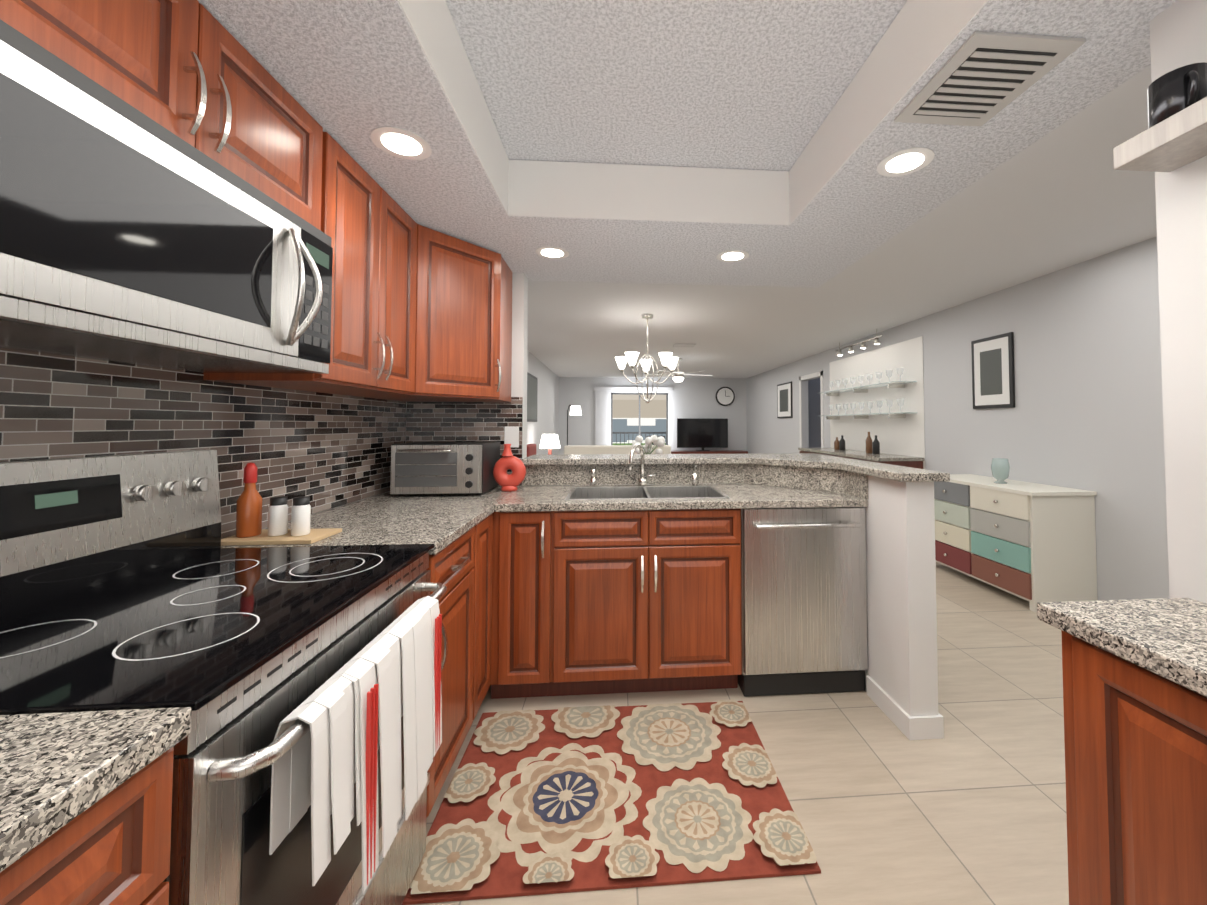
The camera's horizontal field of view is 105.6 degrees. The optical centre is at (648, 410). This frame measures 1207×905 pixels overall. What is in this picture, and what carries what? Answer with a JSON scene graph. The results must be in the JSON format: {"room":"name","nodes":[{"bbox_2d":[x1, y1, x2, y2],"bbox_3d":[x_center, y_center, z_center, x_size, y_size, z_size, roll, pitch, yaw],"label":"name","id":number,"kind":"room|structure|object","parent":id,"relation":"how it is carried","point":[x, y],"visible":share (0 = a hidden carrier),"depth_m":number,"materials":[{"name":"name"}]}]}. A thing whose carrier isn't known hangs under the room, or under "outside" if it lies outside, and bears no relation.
{"room":"kitchen","nodes":[
{"label":"kitchen","id":0,"kind":"room"},
{"bbox_2d":[265,491,389,528],"bbox_3d":[-1.277,0.074,0.355,0.120,2.400,4.720,0,-2,-4],"label":"wall","id":1,"kind":"structure","parent":0,"point":[342,505],"depth_m":2.02,"materials":[{"name":"white paint"}]},
{"bbox_2d":[0,0,322,229],"bbox_3d":[-1.072,-0.689,0.931,0.363,0.330,0.816,0,-2,-4],"label":"upper cabinet","id":2,"kind":"object","parent":1,"relation":"attached to","point":[196,74],"visible":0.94,"depth_m":0.92,"materials":[{"name":"brown wood"}]},
{"bbox_2d":[0,19,332,373],"bbox_3d":[-1.044,-0.319,0.923,0.419,0.402,0.813,0,-2,-4],"label":"microwave","id":3,"kind":"object","parent":2,"relation":"attached to","point":[129,234],"visible":1,"depth_m":0.80,"materials":[{"name":"silver metal"}]},
{"bbox_2d":[0,348,405,538],"bbox_3d":[-1.244,0.122,0.792,0.008,0.509,3.588,0,-2,-4],"label":"backsplash","id":4,"kind":"structure","parent":1,"relation":"attached to","point":[325,451],"depth_m":1.34,"materials":[{"name":"grey tile"}]},
{"bbox_2d":[203,132,416,394],"bbox_3d":[-1.127,-0.454,1.656,0.363,0.756,0.643,0,-2,-4],"label":"upper cabinet","id":5,"kind":"object","parent":1,"relation":"attached to","point":[368,225],"visible":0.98,"depth_m":1.58,"materials":[{"name":"brown wood"}]},
{"bbox_2d":[347,224,511,401],"bbox_3d":[-1.048,-0.434,2.302,0.618,0.756,0.642,0,-2,-4],"label":"upper cabinet","id":6,"kind":"object","parent":1,"relation":"attached to","point":[463,347],"visible":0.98,"depth_m":2.16,"materials":[{"name":"brown wood"}]},
{"bbox_2d":[527,350,558,454],"bbox_3d":[-1.907,0.276,6.883,0.120,2.400,8.400,0,-2,-4],"label":"wall","id":7,"kind":"structure","parent":0,"point":[547,422],"depth_m":8.60,"materials":[{"name":"grey paint"}]},
{"bbox_2d":[527,372,537,421],"bbox_3d":[-1.863,-0.187,7.282,0.022,0.750,1.000,0,-2,-4],"label":"picture","id":8,"kind":"object","parent":7,"relation":"attached to","point":[532,384],"visible":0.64,"depth_m":7.23,"materials":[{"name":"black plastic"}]},
{"bbox_2d":[405,272,744,485],"bbox_3d":[-0.143,0.273,2.742,2.500,2.150,0.120,0,-2,-4],"label":"wall","id":9,"kind":"structure","parent":0,"point":[519,331],"depth_m":2.66,"materials":[{"name":"white paint"}]},
{"bbox_2d":[406,397,522,485],"bbox_3d":[-1.050,0.179,2.611,0.646,0.509,0.008,0,-2,-4],"label":"backsplash","id":10,"kind":"structure","parent":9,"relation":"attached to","point":[452,421],"depth_m":2.61,"materials":[{"name":"grey tile"}]},
{"bbox_2d":[504,426,518,446],"bbox_3d":[-0.785,0.154,2.623,0.080,0.120,0.008,0,-2,-4],"label":"electrical outlet plate","id":11,"kind":"object","parent":10,"relation":"attached to","point":[511,435],"visible":0.86,"depth_m":2.62,"materials":[{"name":"white paint"}]},
{"bbox_2d":[613,432,665,444],"bbox_3d":[-0.023,1.089,12.618,4.500,0.970,0.040,0,-2,-4],"label":"railing","id":12,"kind":"object","parent":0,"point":[628,433],"visible":0.12,"depth_m":12.58,"materials":[{"name":"grey metal"}]},
{"bbox_2d":[558,377,746,454],"bbox_3d":[0.136,0.409,11.186,4.840,2.400,0.120,0,-2,-4],"label":"wall","id":13,"kind":"structure","parent":0,"point":[691,397],"depth_m":11.17,"materials":[{"name":"grey paint"}]},
{"bbox_2d":[611,393,667,444],"bbox_3d":[-0.212,0.594,11.149,1.400,2.030,0.050,0,-2,-4],"label":"window","id":14,"kind":"structure","parent":13,"relation":"in","point":[666,394],"depth_m":11.15,"materials":[{"name":"grey"}]},
{"bbox_2d":[594,387,672,444],"bbox_3d":[-0.359,0.500,11.040,1.910,2.110,0.088,0,-2,-4],"label":"vertical blind","id":15,"kind":"object","parent":14,"relation":"attached to","point":[604,394],"visible":0.73,"depth_m":10.99,"materials":[{"name":"grey"}]},
{"bbox_2d":[715,387,734,405],"bbox_3d":[1.898,-0.339,11.254,0.480,0.480,0.045,0,-2,-4],"label":"wall clock","id":16,"kind":"object","parent":13,"relation":"attached to","point":[724,396],"visible":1,"depth_m":11.24,"materials":[{"name":"black plastic"}]},
{"bbox_2d":[198,0,1176,286],"bbox_3d":[-0.029,-0.996,0.497,2.625,0.248,4.750,0,-2,-4],"label":"ceiling","id":17,"kind":"structure","parent":0,"point":[348,76],"depth_m":1.45,"materials":[{"name":"white paint"}]},
{"bbox_2d":[370,126,431,159],"bbox_3d":[-0.779,-0.839,1.441,0.170,0.004,0.170,0,-2,-4],"label":"recessed light","id":18,"kind":"object","parent":17,"relation":"in","point":[401,143],"visible":1,"depth_m":1.43,"materials":[{"name":"white glass"}]},
{"bbox_2d":[397,0,512,215],"bbox_3d":[-0.519,-0.985,0.871,0.004,0.243,2.170,0,-2,-4],"label":"tray ceiling side","id":19,"kind":"structure","parent":17,"relation":"attached to","point":[432,23],"depth_m":1.34,"materials":[{"name":"white paint"}]},
{"bbox_2d":[535,246,568,258],"bbox_3d":[-0.495,-0.811,2.355,0.170,0.004,0.170,0,-2,-4],"label":"recessed light","id":20,"kind":"object","parent":17,"relation":"in","point":[551,252],"visible":1,"depth_m":2.34,"materials":[{"name":"white glass"}]},
{"bbox_2d":[513,160,784,224],"bbox_3d":[0.026,-0.950,1.998,1.200,0.243,0.004,0,-2,-4],"label":"tray ceiling side","id":21,"kind":"structure","parent":17,"relation":"attached to","point":[540,188],"depth_m":1.99,"materials":[{"name":"white paint"}]},
{"bbox_2d":[716,250,748,261],"bbox_3d":[0.444,-0.810,2.401,0.170,0.004,0.170,0,-2,-4],"label":"recessed light","id":22,"kind":"object","parent":17,"relation":"in","point":[732,255],"visible":1,"depth_m":2.39,"materials":[{"name":"white glass"}]},
{"bbox_2d":[785,0,988,224],"bbox_3d":[0.714,-0.982,0.964,0.004,0.243,2.170,0,-2,-4],"label":"tray ceiling side","id":23,"kind":"structure","parent":17,"relation":"attached to","point":[916,41],"depth_m":1.35,"materials":[{"name":"white paint"}]},
{"bbox_2d":[877,147,933,176],"bbox_3d":[0.867,-0.836,1.543,0.170,0.004,0.170,0,-2,-4],"label":"recessed light","id":24,"kind":"object","parent":17,"relation":"in","point":[905,161],"visible":1,"depth_m":1.53,"materials":[{"name":"white glass"}]},
{"bbox_2d":[894,31,1085,125],"bbox_3d":[0.859,-0.843,1.186,0.270,0.011,0.300,0,-2,-4],"label":"ceiling vent","id":25,"kind":"object","parent":17,"relation":"in","point":[980,78],"visible":1,"depth_m":1.15,"materials":[{"name":"white metal"}]},
{"bbox_2d":[412,562,1068,904],"bbox_3d":[0.319,1.501,6.040,5.600,0.100,16.100,0,-2,-4],"label":"floor","id":26,"kind":"structure","parent":0,"point":[969,808],"depth_m":1.63,"materials":[{"name":"tile"}]},
{"bbox_2d":[0,747,173,904],"bbox_3d":[-0.877,0.832,0.159,0.643,0.874,0.754,0,-2,-4],"label":"base cabinet","id":27,"kind":"object","parent":26,"relation":"on","point":[113,847],"visible":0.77,"depth_m":0.48,"materials":[{"name":"brown wood"}]},
{"bbox_2d":[0,707,191,871],"bbox_3d":[-0.840,0.365,-0.191,0.649,0.035,1.484,0,-2,-4],"label":"countertop","id":28,"kind":"structure","parent":27,"relation":"on","point":[60,770],"depth_m":0.49,"materials":[{"name":"stone"}]},
{"bbox_2d":[0,450,446,904],"bbox_3d":[-0.878,0.697,0.928,0.755,1.190,0.766,0,-2,-4],"label":"range","id":29,"kind":"object","parent":26,"relation":"on","point":[303,683],"visible":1,"depth_m":0.84,"materials":[{"name":"silver metal"}]},
{"bbox_2d":[0,544,433,714],"bbox_3d":[-0.891,0.386,0.937,0.586,0.014,0.766,0,-2,-4],"label":"cooktop","id":30,"kind":"object","parent":29,"relation":"in","point":[187,629],"depth_m":0.80,"materials":[{"name":"black glass"}]},
{"bbox_2d":[426,513,492,817],"bbox_3d":[-0.972,0.878,1.664,0.680,0.874,0.702,0,-2,-4],"label":"base cabinet","id":31,"kind":"object","parent":26,"relation":"on","point":[460,567],"visible":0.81,"depth_m":1.64,"materials":[{"name":"brown wood"}]},
{"bbox_2d":[491,491,570,698],"bbox_3d":[-0.587,0.898,2.317,0.303,0.874,0.582,0,-2,-4],"label":"base cabinet","id":32,"kind":"object","parent":26,"relation":"on","point":[531,634],"depth_m":2.04,"materials":[{"name":"brown wood"}]},
{"bbox_2d":[221,500,495,554],"bbox_3d":[-0.977,0.422,1.649,0.653,0.035,0.644,0,-2,-4],"label":"countertop","id":33,"kind":"structure","parent":32,"relation":"on","point":[439,523],"depth_m":1.66,"materials":[{"name":"stone"}]},
{"bbox_2d":[221,463,341,545],"bbox_3d":[-1.133,0.279,1.411,0.275,0.234,0.155,0,-2,-4],"label":"tray","id":34,"kind":"object","parent":33,"relation":"on","point":[250,530],"visible":0.96,"depth_m":1.39,"materials":[{"name":"beige wood"}]},
{"bbox_2d":[364,491,487,499],"bbox_3d":[-0.871,0.442,2.296,0.960,0.035,0.390,0,-2,-4],"label":"countertop","id":35,"kind":"structure","parent":32,"relation":"on","point":[385,496],"depth_m":2.20,"materials":[{"name":"stone"}]},
{"bbox_2d":[390,441,499,495],"bbox_3d":[-1.040,0.298,2.370,0.435,0.255,0.385,0,-2,-4],"label":"toaster oven","id":36,"kind":"object","parent":35,"relation":"on","point":[461,467],"visible":0.98,"depth_m":2.21,"materials":[{"name":"silver metal"}]},
{"bbox_2d":[493,444,525,491],"bbox_3d":[-0.735,0.304,2.416,0.172,0.247,0.067,0,-2,-4],"label":"vase","id":37,"kind":"object","parent":35,"relation":"on","point":[504,479],"visible":1,"depth_m":2.39,"materials":[{"name":"red ceramic"}]},
{"bbox_2d":[521,444,829,459],"bbox_3d":[-0.117,0.336,2.777,2.534,0.277,0.450,0,-2,-4],"label":"countertop","id":38,"kind":"structure","parent":32,"relation":"on","point":[631,456],"depth_m":2.79,"materials":[{"name":"stone"}]},
{"bbox_2d":[488,460,884,511],"bbox_3d":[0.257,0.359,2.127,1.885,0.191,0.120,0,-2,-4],"label":"countertop","id":39,"kind":"structure","parent":32,"relation":"on","point":[768,483],"depth_m":2.48,"materials":[{"name":"stone"}]},
{"bbox_2d":[565,486,729,499],"bbox_3d":[-0.014,0.522,2.358,0.784,0.197,0.424,0,-2,-4],"label":"sink","id":40,"kind":"object","parent":39,"relation":"in","point":[629,492],"depth_m":2.54,"materials":[{"name":"silver metal"}]},
{"bbox_2d":[708,456,856,459],"bbox_3d":[0.770,0.368,2.421,0.819,0.191,0.390,0,-2,-4],"label":"countertop","id":41,"kind":"structure","parent":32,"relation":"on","point":[709,457],"depth_m":2.66,"materials":[{"name":"stone"}]},
{"bbox_2d":[860,464,949,506],"bbox_3d":[1.107,0.354,1.983,0.210,0.191,0.295,0,-2,-4],"label":"countertop","id":42,"kind":"structure","parent":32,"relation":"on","point":[887,471],"depth_m":1.94,"materials":[{"name":"stone"}]},
{"bbox_2d":[527,444,535,456],"bbox_3d":[-1.395,0.971,6.379,0.670,0.980,0.800,0,-2,-4],"label":"armchair","id":43,"kind":"object","parent":26,"relation":"on","point":[531,449],"visible":0.1,"depth_m":6.25,"materials":[{"name":"red fabric"}]},
{"bbox_2d":[567,405,581,444],"bbox_3d":[-1.682,0.726,9.956,0.470,1.691,0.520,0,-2,-4],"label":"floor lamp","id":44,"kind":"object","parent":26,"relation":"on","point":[575,410],"visible":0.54,"depth_m":9.78,"materials":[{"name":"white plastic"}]},
{"bbox_2d":[402,699,820,904],"bbox_3d":[-0.117,1.299,1.634,1.150,0.028,0.790,0,-2,-4],"label":"rug","id":45,"kind":"object","parent":26,"relation":"on","point":[569,800],"visible":1,"depth_m":1.49,"materials":[{"name":"red fabric"}]},
{"bbox_2d":[564,445,670,454],"bbox_3d":[-0.547,1.089,8.245,2.300,0.860,1.000,0,-2,-4],"label":"sofa","id":46,"kind":"object","parent":26,"relation":"on","point":[598,449],"visible":0.23,"depth_m":8.49,"materials":[{"name":"beige fabric"}]},
{"bbox_2d":[671,450,747,453],"bbox_3d":[1.355,1.293,10.960,2.000,0.620,0.440,0,-2,-4],"label":"console table","id":47,"kind":"object","parent":26,"relation":"on","point":[713,452],"visible":0.17,"depth_m":10.77,"materials":[{"name":"brown wood"}]},
{"bbox_2d":[677,418,727,450],"bbox_3d":[1.301,0.592,10.957,1.230,0.779,0.200,0,-2,-4],"label":"tv","id":48,"kind":"object","parent":47,"relation":"on","point":[702,433],"visible":1,"depth_m":10.93,"materials":[{"name":"black plastic"}]},
{"bbox_2d":[738,507,867,695],"bbox_3d":[0.715,0.898,2.384,0.592,0.868,0.622,0,-2,-4],"label":"dishwasher","id":49,"kind":"object","parent":26,"relation":"on","point":[804,599],"visible":0.88,"depth_m":2.12,"materials":[{"name":"silver metal"}]},
{"bbox_2d":[798,448,829,454],"bbox_3d":[2.548,1.023,6.332,0.492,0.874,1.040,0,-2,-4],"label":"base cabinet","id":50,"kind":"object","parent":26,"relation":"on","point":[803,450],"depth_m":6.41,"materials":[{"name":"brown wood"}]},
{"bbox_2d":[830,452,924,468],"bbox_3d":[2.625,0.991,5.305,0.492,0.874,1.020,0,-2,-4],"label":"base cabinet","id":51,"kind":"object","parent":26,"relation":"on","point":[907,463],"depth_m":4.82,"materials":[{"name":"brown wood"}]},
{"bbox_2d":[806,448,924,459],"bbox_3d":[2.584,0.552,5.837,0.502,0.034,2.100,0,-2,-4],"label":"countertop","id":52,"kind":"structure","parent":51,"relation":"on","point":[837,451],"depth_m":5.32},
{"bbox_2d":[934,474,1097,611],"bbox_3d":[2.761,0.973,3.610,0.488,0.805,1.090,0,-2,-4],"label":"dresser","id":53,"kind":"object","parent":26,"relation":"on","point":[1033,544],"visible":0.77,"depth_m":3.17,"materials":[{"name":"white wood"}]},
{"bbox_2d":[991,458,1009,483],"bbox_3d":[2.735,0.472,3.544,0.120,0.190,0.120,0,-2,-4],"label":"glass","id":54,"kind":"object","parent":53,"relation":"on","point":[999,473],"visible":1,"depth_m":3.52,"materials":[{"name":"grey"}]},
{"bbox_2d":[1061,630,1206,904],"bbox_3d":[0.978,0.840,0.446,0.318,0.874,0.890,0,-2,-4],"label":"base cabinet","id":55,"kind":"object","parent":26,"relation":"on","point":[1135,738],"visible":0.81,"depth_m":0.74,"materials":[{"name":"brown wood"}]},
{"bbox_2d":[1037,598,1206,696],"bbox_3d":[1.002,0.313,0.067,0.332,0.155,1.718,0,-2,-4],"label":"countertop","id":56,"kind":"structure","parent":55,"relation":"on","point":[1166,638],"depth_m":0.79,"materials":[{"name":"stone"}]},
{"bbox_3d":[-0.009,1.031,4.675,1.100,0.755,1.100,0,-2,-4],"label":"dining table","id":57,"kind":"object","parent":26,"relation":"on","visible":0},
{"bbox_2d":[632,435,664,453],"bbox_3d":[0.006,0.453,4.682,0.338,0.398,0.219,0,-2,-4],"label":"flower vase","id":58,"kind":"object","parent":57,"relation":"on","point":[655,440],"visible":0.75,"depth_m":4.67,"materials":[{"name":"white ceramic"}]},
{"bbox_3d":[-1.580,1.190,7.311,0.500,0.600,0.500,0,-2,-4],"label":"side table","id":59,"kind":"object","parent":26,"relation":"on","visible":0},
{"bbox_2d":[539,434,560,454],"bbox_3d":[-1.580,0.640,7.328,0.340,0.499,0.340,0,-2,-4],"label":"table lamp","id":60,"kind":"object","parent":59,"relation":"on","point":[549,442],"visible":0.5,"depth_m":7.22,"materials":[{"name":"white fabric"}]},
{"bbox_2d":[445,0,1156,377],"bbox_3d":[0.420,-1.040,4.771,5.600,0.100,13.400,0,-2,-4],"label":"ceiling","id":61,"kind":"structure","parent":0,"point":[1064,195],"depth_m":1.90,"materials":[{"name":"white paint"}]},
{"bbox_2d":[615,313,678,402],"bbox_3d":[-0.009,-0.528,4.749,0.676,0.920,0.649,0,-2,-4],"label":"chandelier","id":62,"kind":"object","parent":61,"relation":"hanging from","point":[668,360],"visible":1,"depth_m":4.71,"materials":[{"name":"silver metal"}]},
{"bbox_2d":[644,358,711,382],"bbox_3d":[0.531,-0.681,7.905,1.208,0.418,1.192,0,-2,-4],"label":"ceiling fan","id":63,"kind":"object","parent":61,"relation":"hanging from","point":[678,376],"visible":0.85,"depth_m":7.80,"materials":[{"name":"silver metal"}]},
{"bbox_2d":[673,344,695,346],"bbox_3d":[0.517,-0.927,6.556,0.300,0.010,0.250,0,-2,-4],"label":"ceiling vent","id":64,"kind":"object","parent":61,"relation":"in","point":[684,345],"visible":1,"depth_m":6.52,"materials":[{"name":"grey"}]},
{"bbox_2d":[835,329,882,355],"bbox_3d":[2.693,-0.863,5.889,0.070,0.184,1.100,0,-2,-4],"label":"track","id":65,"kind":"object","parent":61,"relation":"attached to","point":[863,345],"visible":1,"depth_m":5.75,"materials":[{"name":"silver metal"}]},
{"bbox_2d":[808,378,820,447],"bbox_3d":[3.156,0.326,8.496,0.780,2.400,0.100,0,-2,-4],"label":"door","id":66,"kind":"structure","parent":0,"point":[814,406],"depth_m":8.44,"materials":[{"name":"grey"}]},
{"bbox_2d":[746,236,1169,599],"bbox_3d":[2.973,0.214,4.884,0.126,2.400,13.120,0,-2,-4],"label":"wall","id":67,"kind":"structure","parent":0,"point":[1085,412],"depth_m":3.45,"materials":[{"name":"grey paint"}]},
{"bbox_2d":[777,381,792,417],"bbox_3d":[2.613,-0.181,8.757,0.023,0.670,0.730,0,-2,-4],"label":"framed picture","id":68,"kind":"object","parent":67,"relation":"attached to","point":[784,400],"visible":1,"depth_m":8.72,"materials":[{"name":"black plastic"}]},
{"bbox_2d":[799,371,823,450],"bbox_3d":[2.707,0.448,7.586,0.012,2.100,0.900,0,-2,-4],"label":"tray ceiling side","id":69,"kind":"structure","parent":67,"relation":"attached to","point":[813,375],"depth_m":7.45,"materials":[{"name":"white paint"}]},
{"bbox_2d":[818,368,916,419],"bbox_3d":[2.719,-0.161,5.870,0.232,0.551,1.900,0,-2,-4],"label":"bar shelf","id":70,"kind":"object","parent":67,"relation":"attached to","point":[889,384],"visible":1,"depth_m":5.64,"materials":[{"name":"white"}]},
{"bbox_2d":[971,332,1014,408],"bbox_3d":[2.974,-0.325,3.947,0.023,0.620,0.420,0,-2,-4],"label":"framed picture","id":71,"kind":"object","parent":67,"relation":"attached to","point":[993,379],"visible":0.95,"depth_m":3.92,"materials":[{"name":"black plastic"}]},
{"bbox_2d":[864,0,1206,716],"bbox_3d":[1.212,0.203,0.463,0.140,2.150,4.570,0,-2,-4],"label":"wall","id":72,"kind":"structure","parent":0,"point":[1178,33],"depth_m":0.97,"materials":[{"name":"white paint"}]},
{"bbox_2d":[866,676,943,739],"bbox_3d":[1.078,1.294,2.345,0.144,0.085,1.032,0,-2,-4],"label":"baseboard","id":73,"kind":"structure","parent":72,"relation":"attached to","point":[916,727],"depth_m":1.85,"materials":[{"name":"white paint"}]},
{"bbox_2d":[1113,97,1206,171],"bbox_3d":[1.103,-0.552,0.103,0.129,0.047,1.722,0,-2,-4],"label":"shelf","id":74,"kind":"object","parent":72,"relation":"attached to","point":[1175,141],"visible":1,"depth_m":0.89,"materials":[{"name":"grey wood"}]},
{"bbox_2d":[1147,62,1206,128],"bbox_3d":[1.041,-0.603,0.888,0.087,0.100,0.100,0,-2,-4],"label":"mug","id":75,"kind":"object","parent":74,"relation":"on","point":[1173,92],"visible":0.6,"depth_m":0.87,"materials":[{"name":"black ceramic"}]},
{"label":"outside","id":76,"kind":"structure","parent":0,"visible":0},
{"bbox_2d":[613,394,665,444],"bbox_3d":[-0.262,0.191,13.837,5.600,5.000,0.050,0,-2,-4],"label":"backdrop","id":77,"kind":"structure","parent":76,"point":[626,414],"depth_m":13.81,"materials":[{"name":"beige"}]}
]}

